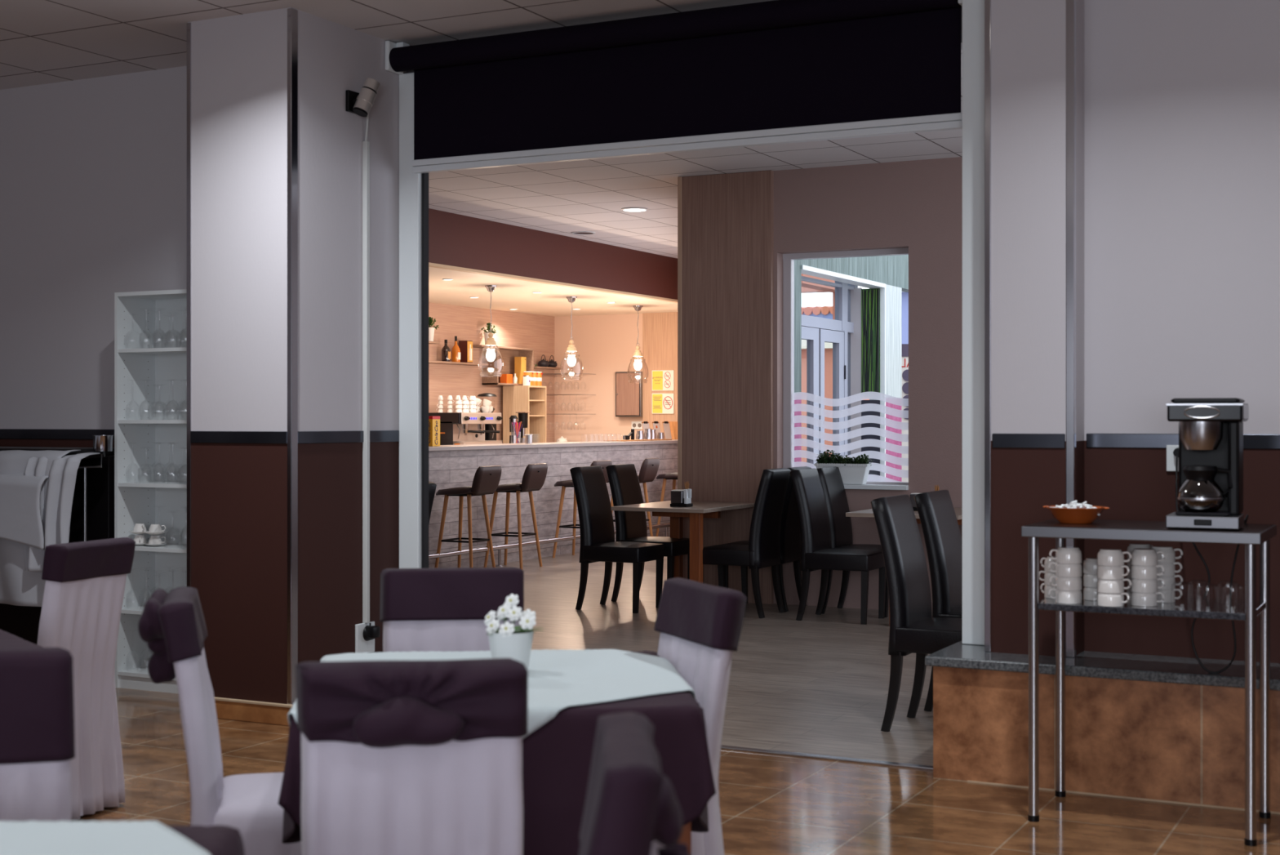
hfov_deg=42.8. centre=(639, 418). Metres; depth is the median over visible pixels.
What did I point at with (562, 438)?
teapot
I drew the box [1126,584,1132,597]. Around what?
coffee cup
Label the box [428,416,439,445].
box
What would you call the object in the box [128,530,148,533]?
saucer
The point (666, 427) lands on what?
menu
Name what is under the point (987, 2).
trim
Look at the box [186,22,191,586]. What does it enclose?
trim
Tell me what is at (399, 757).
banquet chair
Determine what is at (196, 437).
trim
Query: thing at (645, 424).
menu
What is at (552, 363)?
teapot
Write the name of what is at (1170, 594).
coffee cup
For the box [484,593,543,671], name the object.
flower pot
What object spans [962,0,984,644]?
door frame
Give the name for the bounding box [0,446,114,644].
rack
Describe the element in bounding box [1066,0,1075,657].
trim
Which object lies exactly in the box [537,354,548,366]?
teapot
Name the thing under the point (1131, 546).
coffee cup
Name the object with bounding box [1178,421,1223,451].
basket
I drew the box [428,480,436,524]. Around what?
dining chair
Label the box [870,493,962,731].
dining chair
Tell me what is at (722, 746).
trim
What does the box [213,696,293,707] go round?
trim
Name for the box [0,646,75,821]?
banquet chair
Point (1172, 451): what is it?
wall socket
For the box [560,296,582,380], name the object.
pendant lamp
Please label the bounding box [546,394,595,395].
glass rack
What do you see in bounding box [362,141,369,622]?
pipe
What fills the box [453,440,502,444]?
drip tray
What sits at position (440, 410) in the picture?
espresso cup
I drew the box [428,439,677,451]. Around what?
countertop
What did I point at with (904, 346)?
sign board
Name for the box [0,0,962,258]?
ceiling
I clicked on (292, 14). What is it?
trim
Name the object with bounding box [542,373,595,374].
glass rack
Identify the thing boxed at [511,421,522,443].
glass
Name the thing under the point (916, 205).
wall
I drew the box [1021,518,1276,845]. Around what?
console table
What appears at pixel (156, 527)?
coffee cup
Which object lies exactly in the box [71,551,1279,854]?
floor
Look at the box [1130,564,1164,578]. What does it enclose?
coffee cup
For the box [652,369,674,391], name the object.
wall sign
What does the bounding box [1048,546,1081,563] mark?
coffee cup
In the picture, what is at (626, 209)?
recessed light
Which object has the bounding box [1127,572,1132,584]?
coffee cup
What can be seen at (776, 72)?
roller blind
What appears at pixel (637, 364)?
pendant lamp
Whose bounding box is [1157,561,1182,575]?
coffee cup
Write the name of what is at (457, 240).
beam
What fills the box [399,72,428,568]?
door frame
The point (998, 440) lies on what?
trim
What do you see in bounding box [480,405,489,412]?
cup
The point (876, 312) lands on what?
building exterior
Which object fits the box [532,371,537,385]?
tin
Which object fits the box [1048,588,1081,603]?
coffee cup
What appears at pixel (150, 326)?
shelving
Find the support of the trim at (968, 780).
attached to the wall ledge
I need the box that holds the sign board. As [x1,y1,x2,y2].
[902,343,908,481]
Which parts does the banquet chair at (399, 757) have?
sash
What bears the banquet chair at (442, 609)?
on the floor
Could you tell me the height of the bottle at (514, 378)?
0.130 m
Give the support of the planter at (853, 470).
on the window
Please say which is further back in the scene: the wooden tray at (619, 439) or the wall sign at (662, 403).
the wall sign at (662, 403)
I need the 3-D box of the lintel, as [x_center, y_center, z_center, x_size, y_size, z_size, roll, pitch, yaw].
[0.211,-1.710,7.498,3.020,0.270,0.120,0,0,27]
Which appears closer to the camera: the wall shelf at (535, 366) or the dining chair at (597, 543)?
the dining chair at (597, 543)
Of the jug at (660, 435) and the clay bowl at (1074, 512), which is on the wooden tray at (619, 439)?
the jug at (660, 435)
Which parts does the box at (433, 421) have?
lid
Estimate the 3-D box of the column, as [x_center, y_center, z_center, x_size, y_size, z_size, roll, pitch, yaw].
[-1.620,-0.235,7.897,0.605,3.220,0.950,0,0,27]
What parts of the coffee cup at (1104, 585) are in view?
handle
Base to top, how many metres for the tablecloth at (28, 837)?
0.376 m
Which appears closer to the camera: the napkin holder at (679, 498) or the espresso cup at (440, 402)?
the napkin holder at (679, 498)
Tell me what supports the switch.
attached to the coffee maker
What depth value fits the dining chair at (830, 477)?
11.63 m
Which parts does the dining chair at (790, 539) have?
leg, seat, leg, leg, backrest, leg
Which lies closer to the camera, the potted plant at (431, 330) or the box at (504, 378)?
the potted plant at (431, 330)
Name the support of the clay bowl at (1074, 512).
on the console table at (1251, 535)
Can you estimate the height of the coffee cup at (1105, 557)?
0.052 m
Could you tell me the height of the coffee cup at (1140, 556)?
0.052 m
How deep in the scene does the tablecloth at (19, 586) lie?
8.16 m
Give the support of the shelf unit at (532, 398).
on the countertop
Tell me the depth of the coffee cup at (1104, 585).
5.48 m
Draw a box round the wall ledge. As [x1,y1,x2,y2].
[933,666,1279,811]
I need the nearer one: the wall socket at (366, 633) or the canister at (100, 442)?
the wall socket at (366, 633)
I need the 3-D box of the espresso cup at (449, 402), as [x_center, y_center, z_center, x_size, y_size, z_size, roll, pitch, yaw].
[-2.170,-0.193,18.696,0.066,0.050,0.066,0,0,36]
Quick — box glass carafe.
[1176,465,1232,511]
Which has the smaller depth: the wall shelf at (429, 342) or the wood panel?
the wood panel
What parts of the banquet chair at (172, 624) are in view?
sash, seat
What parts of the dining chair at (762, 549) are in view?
leg, seat, leg, backrest, leg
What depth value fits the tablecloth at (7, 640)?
4.50 m
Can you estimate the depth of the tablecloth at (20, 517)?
8.10 m
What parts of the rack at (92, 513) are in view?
arm, post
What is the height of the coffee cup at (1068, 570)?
0.052 m
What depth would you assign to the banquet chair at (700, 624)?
3.98 m
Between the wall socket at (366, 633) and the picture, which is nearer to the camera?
the wall socket at (366, 633)
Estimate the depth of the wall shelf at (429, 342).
18.77 m
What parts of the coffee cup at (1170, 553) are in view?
handle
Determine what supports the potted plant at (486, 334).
on the cube shelf at (491, 373)
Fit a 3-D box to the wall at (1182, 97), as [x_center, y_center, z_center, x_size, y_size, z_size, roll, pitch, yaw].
[3.627,-0.235,5.588,4.800,3.220,0.310,0,0,27]
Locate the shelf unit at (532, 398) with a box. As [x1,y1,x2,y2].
[502,385,546,443]
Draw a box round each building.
[801,306,832,319]
[801,339,869,462]
[867,288,908,343]
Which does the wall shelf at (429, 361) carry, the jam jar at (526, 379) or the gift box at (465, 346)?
the gift box at (465, 346)
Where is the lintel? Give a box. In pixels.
[406,5,962,73]
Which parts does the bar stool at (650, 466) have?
leg, leg, backrest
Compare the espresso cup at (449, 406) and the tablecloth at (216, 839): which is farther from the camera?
the espresso cup at (449, 406)
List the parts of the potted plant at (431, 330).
pot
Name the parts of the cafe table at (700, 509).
leg, rail, leg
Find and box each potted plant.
[428,316,439,341]
[480,322,496,343]
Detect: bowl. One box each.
[1042,499,1109,523]
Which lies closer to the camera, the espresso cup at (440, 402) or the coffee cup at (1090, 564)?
the coffee cup at (1090, 564)
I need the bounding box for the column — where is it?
[187,7,406,703]
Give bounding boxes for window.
[782,247,908,489]
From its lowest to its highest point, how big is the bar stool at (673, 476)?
0.965 m
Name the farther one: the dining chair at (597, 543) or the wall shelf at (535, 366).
the wall shelf at (535, 366)
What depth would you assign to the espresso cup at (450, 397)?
18.67 m
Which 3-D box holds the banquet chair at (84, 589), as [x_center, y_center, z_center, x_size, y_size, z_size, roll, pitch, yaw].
[-2.111,0.891,5.699,0.579,0.946,0.516,0,0,21]
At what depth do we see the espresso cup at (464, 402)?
18.76 m
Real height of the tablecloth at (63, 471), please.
0.594 m
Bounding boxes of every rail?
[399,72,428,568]
[428,522,670,566]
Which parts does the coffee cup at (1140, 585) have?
handle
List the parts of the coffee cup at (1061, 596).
handle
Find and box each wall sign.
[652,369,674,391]
[652,393,674,413]
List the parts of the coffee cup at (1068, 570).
handle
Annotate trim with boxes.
[0,428,114,439]
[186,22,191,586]
[190,431,287,444]
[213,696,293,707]
[287,8,297,704]
[297,430,399,443]
[428,262,677,302]
[720,744,933,769]
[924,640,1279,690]
[967,779,1279,813]
[984,0,991,652]
[991,433,1065,448]
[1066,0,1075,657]
[1086,433,1279,448]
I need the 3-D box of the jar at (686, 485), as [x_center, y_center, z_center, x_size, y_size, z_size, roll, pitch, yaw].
[0.339,0.538,11.854,0.052,0.174,0.051,0,0,27]
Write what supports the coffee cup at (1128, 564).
on the coffee cup at (1129, 573)
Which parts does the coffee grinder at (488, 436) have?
lid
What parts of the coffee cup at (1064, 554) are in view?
handle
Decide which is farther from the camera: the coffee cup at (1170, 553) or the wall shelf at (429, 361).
the wall shelf at (429, 361)
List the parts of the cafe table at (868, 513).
rail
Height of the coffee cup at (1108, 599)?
0.052 m
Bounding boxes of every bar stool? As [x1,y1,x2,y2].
[434,465,502,567]
[484,462,547,568]
[552,460,612,557]
[607,457,659,536]
[655,472,677,536]
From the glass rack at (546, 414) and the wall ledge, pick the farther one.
the glass rack at (546, 414)
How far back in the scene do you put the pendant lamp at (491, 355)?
16.58 m
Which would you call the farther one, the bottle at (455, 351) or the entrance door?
the bottle at (455, 351)
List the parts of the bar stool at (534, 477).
leg, leg, seat, mounting plate, leg, backrest, leg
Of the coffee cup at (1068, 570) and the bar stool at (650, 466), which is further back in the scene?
the bar stool at (650, 466)
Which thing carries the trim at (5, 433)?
attached to the wall at (93, 171)
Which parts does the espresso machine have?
splash panel, handle, control panel, handle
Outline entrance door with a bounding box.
[801,275,857,463]
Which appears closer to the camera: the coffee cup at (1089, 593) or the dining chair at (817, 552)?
the coffee cup at (1089, 593)
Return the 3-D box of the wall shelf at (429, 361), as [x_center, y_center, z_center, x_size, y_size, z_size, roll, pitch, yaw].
[-2.285,-0.654,19.111,0.200,0.022,1.600,0,0,27]
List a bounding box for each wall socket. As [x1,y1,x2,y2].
[355,621,379,652]
[631,421,642,429]
[1166,444,1178,471]
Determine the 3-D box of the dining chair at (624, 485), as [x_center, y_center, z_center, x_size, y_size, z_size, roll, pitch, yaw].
[0.076,0.864,12.384,0.569,1.032,0.427,0,0,26]
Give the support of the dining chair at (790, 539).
on the floor
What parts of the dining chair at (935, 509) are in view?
leg, backrest, seat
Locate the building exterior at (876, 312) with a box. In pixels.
[794,254,908,481]
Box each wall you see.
[0,66,186,447]
[428,302,554,443]
[554,313,642,442]
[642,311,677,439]
[677,156,962,612]
[990,0,1084,657]
[1084,0,1279,662]
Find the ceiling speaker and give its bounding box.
[571,231,595,234]
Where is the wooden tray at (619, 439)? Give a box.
[604,439,671,440]
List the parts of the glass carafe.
handle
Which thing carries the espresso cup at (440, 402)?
on the espresso cup at (440, 406)
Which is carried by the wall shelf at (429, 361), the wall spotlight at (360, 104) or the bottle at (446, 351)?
the bottle at (446, 351)
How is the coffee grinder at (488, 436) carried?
on the countertop
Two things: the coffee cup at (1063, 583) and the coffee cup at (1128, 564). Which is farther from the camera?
the coffee cup at (1128, 564)
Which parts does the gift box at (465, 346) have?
frame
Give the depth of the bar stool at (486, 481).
14.31 m
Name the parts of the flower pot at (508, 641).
pot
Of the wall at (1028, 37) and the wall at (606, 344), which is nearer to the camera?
the wall at (1028, 37)
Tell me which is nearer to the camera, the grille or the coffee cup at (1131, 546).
the coffee cup at (1131, 546)
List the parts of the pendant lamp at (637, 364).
lamp shade, bulb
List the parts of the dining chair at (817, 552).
leg, backrest, leg, seat, leg, leg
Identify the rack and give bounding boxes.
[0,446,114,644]
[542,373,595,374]
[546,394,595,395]
[546,413,595,414]
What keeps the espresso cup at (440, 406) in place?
on the espresso cup at (440, 410)
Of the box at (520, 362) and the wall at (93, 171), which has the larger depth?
the box at (520, 362)
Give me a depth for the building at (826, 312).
55.20 m
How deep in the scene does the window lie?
12.09 m
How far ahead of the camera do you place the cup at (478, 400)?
19.16 m
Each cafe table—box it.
[610,500,754,582]
[845,506,962,625]
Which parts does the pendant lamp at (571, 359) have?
lamp shade, bulb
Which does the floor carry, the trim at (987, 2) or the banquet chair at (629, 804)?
the banquet chair at (629, 804)
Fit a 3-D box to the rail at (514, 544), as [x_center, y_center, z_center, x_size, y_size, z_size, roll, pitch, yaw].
[-1.220,1.273,15.428,0.080,0.204,9.400,0,0,27]
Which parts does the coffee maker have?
lid, head trim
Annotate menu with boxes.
[641,421,649,434]
[652,421,660,439]
[662,421,671,439]
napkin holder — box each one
[670,488,693,506]
[910,492,919,511]
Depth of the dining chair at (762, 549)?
11.38 m
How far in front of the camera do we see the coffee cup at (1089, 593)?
5.67 m
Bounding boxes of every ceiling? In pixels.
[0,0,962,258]
[428,266,677,316]
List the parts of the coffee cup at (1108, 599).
handle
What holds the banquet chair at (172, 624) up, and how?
on the floor
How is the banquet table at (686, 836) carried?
on the floor
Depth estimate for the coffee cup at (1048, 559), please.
5.74 m
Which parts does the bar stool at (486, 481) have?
leg, seat, leg, mounting plate, leg, backrest, leg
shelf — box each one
[428,341,439,343]
[428,360,488,365]
[472,344,533,385]
[533,365,564,369]
[1038,592,1266,620]
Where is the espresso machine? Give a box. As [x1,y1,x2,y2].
[428,412,502,444]
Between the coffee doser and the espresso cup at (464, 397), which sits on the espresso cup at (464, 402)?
the espresso cup at (464, 397)
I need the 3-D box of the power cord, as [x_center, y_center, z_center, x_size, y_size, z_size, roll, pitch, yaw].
[2.033,0.523,5.880,0.133,0.767,0.580,0,0,-12]
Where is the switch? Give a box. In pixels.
[1194,519,1211,525]
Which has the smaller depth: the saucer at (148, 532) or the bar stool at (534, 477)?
the saucer at (148, 532)
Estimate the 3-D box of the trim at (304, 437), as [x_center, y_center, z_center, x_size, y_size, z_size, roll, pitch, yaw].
[-1.368,0.085,7.720,0.008,0.056,0.780,0,0,27]
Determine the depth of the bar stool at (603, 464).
16.19 m
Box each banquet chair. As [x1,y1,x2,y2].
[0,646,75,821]
[37,537,135,819]
[137,586,302,854]
[295,657,528,854]
[379,566,524,652]
[578,711,689,854]
[650,577,746,854]
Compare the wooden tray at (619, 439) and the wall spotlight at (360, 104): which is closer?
the wall spotlight at (360, 104)
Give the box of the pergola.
[801,273,835,319]
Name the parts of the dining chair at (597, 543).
leg, backrest, leg, seat, leg, leg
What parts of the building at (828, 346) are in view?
cornice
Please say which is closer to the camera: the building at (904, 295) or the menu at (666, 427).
the menu at (666, 427)
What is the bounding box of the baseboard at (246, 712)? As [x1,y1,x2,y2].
[214,700,291,725]
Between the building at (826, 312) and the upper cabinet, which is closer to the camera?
the upper cabinet
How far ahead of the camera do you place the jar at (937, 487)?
11.21 m
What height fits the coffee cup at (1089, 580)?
0.052 m
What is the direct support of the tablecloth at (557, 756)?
on the banquet table at (686, 836)
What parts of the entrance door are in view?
door, door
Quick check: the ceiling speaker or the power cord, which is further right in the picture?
the power cord
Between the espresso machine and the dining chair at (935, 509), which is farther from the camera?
the espresso machine
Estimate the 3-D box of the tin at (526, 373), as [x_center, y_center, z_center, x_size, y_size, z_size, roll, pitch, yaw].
[-1.392,-0.500,20.362,0.112,0.178,0.112,0,0,27]
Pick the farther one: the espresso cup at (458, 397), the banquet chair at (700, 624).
the espresso cup at (458, 397)
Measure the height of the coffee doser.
0.350 m
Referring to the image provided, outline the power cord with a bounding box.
[1175,455,1248,673]
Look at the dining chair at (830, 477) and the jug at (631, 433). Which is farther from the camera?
the jug at (631, 433)
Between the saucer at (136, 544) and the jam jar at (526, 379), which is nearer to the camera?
the saucer at (136, 544)
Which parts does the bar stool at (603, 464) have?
leg, seat, leg, backrest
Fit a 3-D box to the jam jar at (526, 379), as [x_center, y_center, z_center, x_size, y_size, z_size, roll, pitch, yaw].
[-1.404,-0.473,20.250,0.091,0.125,0.090,0,0,27]
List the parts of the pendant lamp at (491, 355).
chain, lamp shade, bulb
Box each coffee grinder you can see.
[476,392,497,439]
[515,411,530,443]
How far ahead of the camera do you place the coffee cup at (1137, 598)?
5.49 m
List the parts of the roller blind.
rail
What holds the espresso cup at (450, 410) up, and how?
on the espresso machine
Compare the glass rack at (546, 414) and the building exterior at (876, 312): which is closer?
the building exterior at (876, 312)
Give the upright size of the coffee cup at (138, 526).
0.048 m
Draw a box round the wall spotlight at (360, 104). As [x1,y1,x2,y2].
[345,77,380,141]
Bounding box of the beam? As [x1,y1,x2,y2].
[428,208,677,299]
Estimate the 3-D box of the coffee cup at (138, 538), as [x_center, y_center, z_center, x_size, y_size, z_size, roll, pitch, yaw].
[-2.570,0.620,8.399,0.072,0.048,0.072,0,0,28]
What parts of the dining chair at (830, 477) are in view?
leg, backrest, leg, seat, leg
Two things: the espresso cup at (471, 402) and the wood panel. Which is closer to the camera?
the wood panel
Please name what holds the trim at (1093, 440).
attached to the wall at (1182, 97)
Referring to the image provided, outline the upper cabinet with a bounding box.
[615,371,642,416]
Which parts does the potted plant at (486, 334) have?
pot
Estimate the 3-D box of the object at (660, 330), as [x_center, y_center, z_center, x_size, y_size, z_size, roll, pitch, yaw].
[0.301,0.010,20.859,0.570,2.730,0.060,0,0,27]
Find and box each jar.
[523,375,530,385]
[524,434,533,443]
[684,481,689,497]
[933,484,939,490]
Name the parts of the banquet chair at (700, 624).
seat, sash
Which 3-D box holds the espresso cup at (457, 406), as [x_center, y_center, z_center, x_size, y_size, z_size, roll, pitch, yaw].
[-2.072,-0.145,18.645,0.066,0.050,0.066,0,0,-41]
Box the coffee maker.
[1165,397,1248,529]
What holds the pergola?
on the floor
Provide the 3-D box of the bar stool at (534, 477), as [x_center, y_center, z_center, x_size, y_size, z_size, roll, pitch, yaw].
[-1.145,0.894,15.111,0.489,0.965,0.406,0,0,25]
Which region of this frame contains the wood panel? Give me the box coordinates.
[681,170,773,604]
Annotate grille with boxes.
[573,232,592,234]
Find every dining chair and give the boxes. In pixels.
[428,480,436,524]
[569,465,663,613]
[605,463,689,601]
[702,467,791,617]
[721,466,811,611]
[789,467,886,624]
[817,466,888,617]
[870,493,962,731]
[914,489,962,711]
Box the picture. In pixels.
[469,344,471,359]
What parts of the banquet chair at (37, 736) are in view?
sash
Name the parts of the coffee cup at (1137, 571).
handle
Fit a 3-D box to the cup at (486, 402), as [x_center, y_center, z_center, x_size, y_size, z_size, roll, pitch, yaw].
[-1.800,-0.182,19.270,0.109,0.104,0.108,0,0,-8]
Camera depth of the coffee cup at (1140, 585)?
5.49 m
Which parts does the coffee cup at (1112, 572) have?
handle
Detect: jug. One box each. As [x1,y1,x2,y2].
[622,428,634,439]
[635,430,644,439]
[644,428,652,439]
[651,429,656,439]
[657,432,664,439]
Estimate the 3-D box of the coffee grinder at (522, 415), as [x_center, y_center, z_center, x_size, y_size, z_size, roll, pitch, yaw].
[-1.423,0.122,19.884,0.140,0.415,0.120,0,0,27]
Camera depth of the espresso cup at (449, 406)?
18.68 m
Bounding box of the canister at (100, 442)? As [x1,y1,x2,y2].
[92,435,113,451]
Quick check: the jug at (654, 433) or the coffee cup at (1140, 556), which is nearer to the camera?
the coffee cup at (1140, 556)
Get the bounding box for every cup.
[133,523,146,531]
[133,534,146,542]
[148,523,165,532]
[148,534,165,543]
[435,408,443,412]
[436,404,443,408]
[437,395,443,399]
[437,400,443,404]
[447,395,453,399]
[447,400,453,404]
[447,404,453,408]
[447,408,453,412]
[455,395,460,399]
[455,404,462,408]
[455,408,462,412]
[462,395,468,399]
[462,400,468,404]
[469,400,475,404]
[475,397,481,405]
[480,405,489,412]
[482,399,492,406]
[1039,570,1057,585]
[1040,555,1055,572]
[1040,582,1055,598]
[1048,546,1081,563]
[1048,561,1081,577]
[1048,575,1081,590]
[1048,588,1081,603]
[1083,557,1097,573]
[1083,573,1098,586]
[1083,586,1097,600]
[1097,548,1131,565]
[1097,564,1129,579]
[1097,577,1131,592]
[1097,591,1129,606]
[1126,560,1132,572]
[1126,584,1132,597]
[1127,542,1153,558]
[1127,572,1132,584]
[1130,547,1165,565]
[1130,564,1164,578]
[1130,577,1165,592]
[1130,591,1164,606]
[1151,545,1182,562]
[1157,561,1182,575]
[1157,574,1182,589]
[1157,588,1182,602]
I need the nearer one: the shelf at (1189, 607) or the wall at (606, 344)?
the shelf at (1189, 607)
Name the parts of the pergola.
post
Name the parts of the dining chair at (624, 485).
leg, backrest, leg, seat, leg, leg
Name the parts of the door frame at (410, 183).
seal strip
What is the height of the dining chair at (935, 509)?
1.032 m
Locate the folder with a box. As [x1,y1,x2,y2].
[668,421,677,439]
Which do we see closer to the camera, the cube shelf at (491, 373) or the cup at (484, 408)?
the cup at (484, 408)
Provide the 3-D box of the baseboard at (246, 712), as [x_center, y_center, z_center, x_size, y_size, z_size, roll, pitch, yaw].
[-1.747,1.333,7.646,0.645,0.085,0.432,0,0,27]
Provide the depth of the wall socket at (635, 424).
21.04 m
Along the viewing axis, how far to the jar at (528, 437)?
16.35 m
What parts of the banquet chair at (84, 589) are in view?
seat, sash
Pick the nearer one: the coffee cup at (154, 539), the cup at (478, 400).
the coffee cup at (154, 539)
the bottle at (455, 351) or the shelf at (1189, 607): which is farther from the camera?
the bottle at (455, 351)
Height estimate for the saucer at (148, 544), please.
0.014 m
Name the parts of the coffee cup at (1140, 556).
handle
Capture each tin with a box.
[524,371,533,385]
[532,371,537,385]
[537,371,542,386]
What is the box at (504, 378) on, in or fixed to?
in the cube shelf at (491, 373)
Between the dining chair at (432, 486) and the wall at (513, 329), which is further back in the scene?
the wall at (513, 329)
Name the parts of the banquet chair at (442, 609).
sash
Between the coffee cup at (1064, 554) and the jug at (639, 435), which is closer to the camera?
the coffee cup at (1064, 554)
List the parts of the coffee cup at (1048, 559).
handle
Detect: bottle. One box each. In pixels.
[441,339,450,361]
[451,336,460,362]
[512,373,517,383]
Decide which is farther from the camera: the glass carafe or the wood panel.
the wood panel
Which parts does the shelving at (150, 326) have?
panel, panel, panel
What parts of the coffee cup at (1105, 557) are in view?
handle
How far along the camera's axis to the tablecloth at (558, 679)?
3.89 m
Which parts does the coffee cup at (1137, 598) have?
handle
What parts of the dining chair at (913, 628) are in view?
leg, backrest, leg, seat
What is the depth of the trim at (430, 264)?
16.16 m
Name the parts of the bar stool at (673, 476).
leg, seat, leg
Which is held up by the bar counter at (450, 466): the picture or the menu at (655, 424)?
the menu at (655, 424)
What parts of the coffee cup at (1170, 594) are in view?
handle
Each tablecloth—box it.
[0,448,80,606]
[0,473,48,549]
[0,629,43,648]
[0,820,210,854]
[23,452,100,571]
[166,824,244,854]
[278,650,715,854]
[287,648,695,737]
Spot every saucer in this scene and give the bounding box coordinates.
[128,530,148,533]
[135,541,148,545]
[143,542,166,546]
[144,531,166,534]
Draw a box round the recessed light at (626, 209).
[621,207,648,211]
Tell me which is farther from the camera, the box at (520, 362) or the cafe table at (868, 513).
the box at (520, 362)
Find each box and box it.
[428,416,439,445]
[458,340,472,362]
[500,373,512,383]
[514,356,526,383]
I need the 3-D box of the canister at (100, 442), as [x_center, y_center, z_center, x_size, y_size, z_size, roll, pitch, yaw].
[-2.700,0.123,8.216,0.102,0.080,0.101,0,0,27]
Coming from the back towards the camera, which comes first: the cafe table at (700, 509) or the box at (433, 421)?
the box at (433, 421)
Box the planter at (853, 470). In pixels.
[813,449,871,484]
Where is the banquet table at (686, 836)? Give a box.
[677,821,691,854]
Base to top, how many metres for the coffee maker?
0.428 m
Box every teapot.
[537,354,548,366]
[547,355,557,367]
[556,435,567,442]
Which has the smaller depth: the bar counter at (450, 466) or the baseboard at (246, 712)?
the baseboard at (246, 712)
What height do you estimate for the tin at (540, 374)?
0.178 m
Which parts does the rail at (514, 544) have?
post, post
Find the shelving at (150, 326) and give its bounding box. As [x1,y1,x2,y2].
[114,288,186,693]
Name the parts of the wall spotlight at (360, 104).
mount plate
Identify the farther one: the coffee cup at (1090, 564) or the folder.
the folder
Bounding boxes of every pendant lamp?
[478,284,503,377]
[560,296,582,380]
[626,305,648,382]
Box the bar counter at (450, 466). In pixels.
[428,439,677,568]
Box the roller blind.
[385,0,962,173]
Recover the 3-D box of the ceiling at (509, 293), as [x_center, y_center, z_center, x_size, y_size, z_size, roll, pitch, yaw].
[-2.417,-1.599,16.262,2.650,0.493,10.800,0,0,27]
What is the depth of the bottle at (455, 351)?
19.29 m
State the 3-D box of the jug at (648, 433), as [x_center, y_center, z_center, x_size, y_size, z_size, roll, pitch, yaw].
[0.103,0.175,18.747,0.114,0.120,0.096,0,0,-28]
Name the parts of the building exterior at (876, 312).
panel, opening trim, dark panel, bamboo panel, pale post, panel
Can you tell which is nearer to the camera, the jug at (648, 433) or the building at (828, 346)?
the jug at (648, 433)
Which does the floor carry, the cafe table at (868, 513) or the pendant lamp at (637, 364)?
the cafe table at (868, 513)
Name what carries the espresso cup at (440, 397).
on the espresso cup at (440, 402)
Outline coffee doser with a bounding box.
[509,415,523,443]
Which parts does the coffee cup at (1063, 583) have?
handle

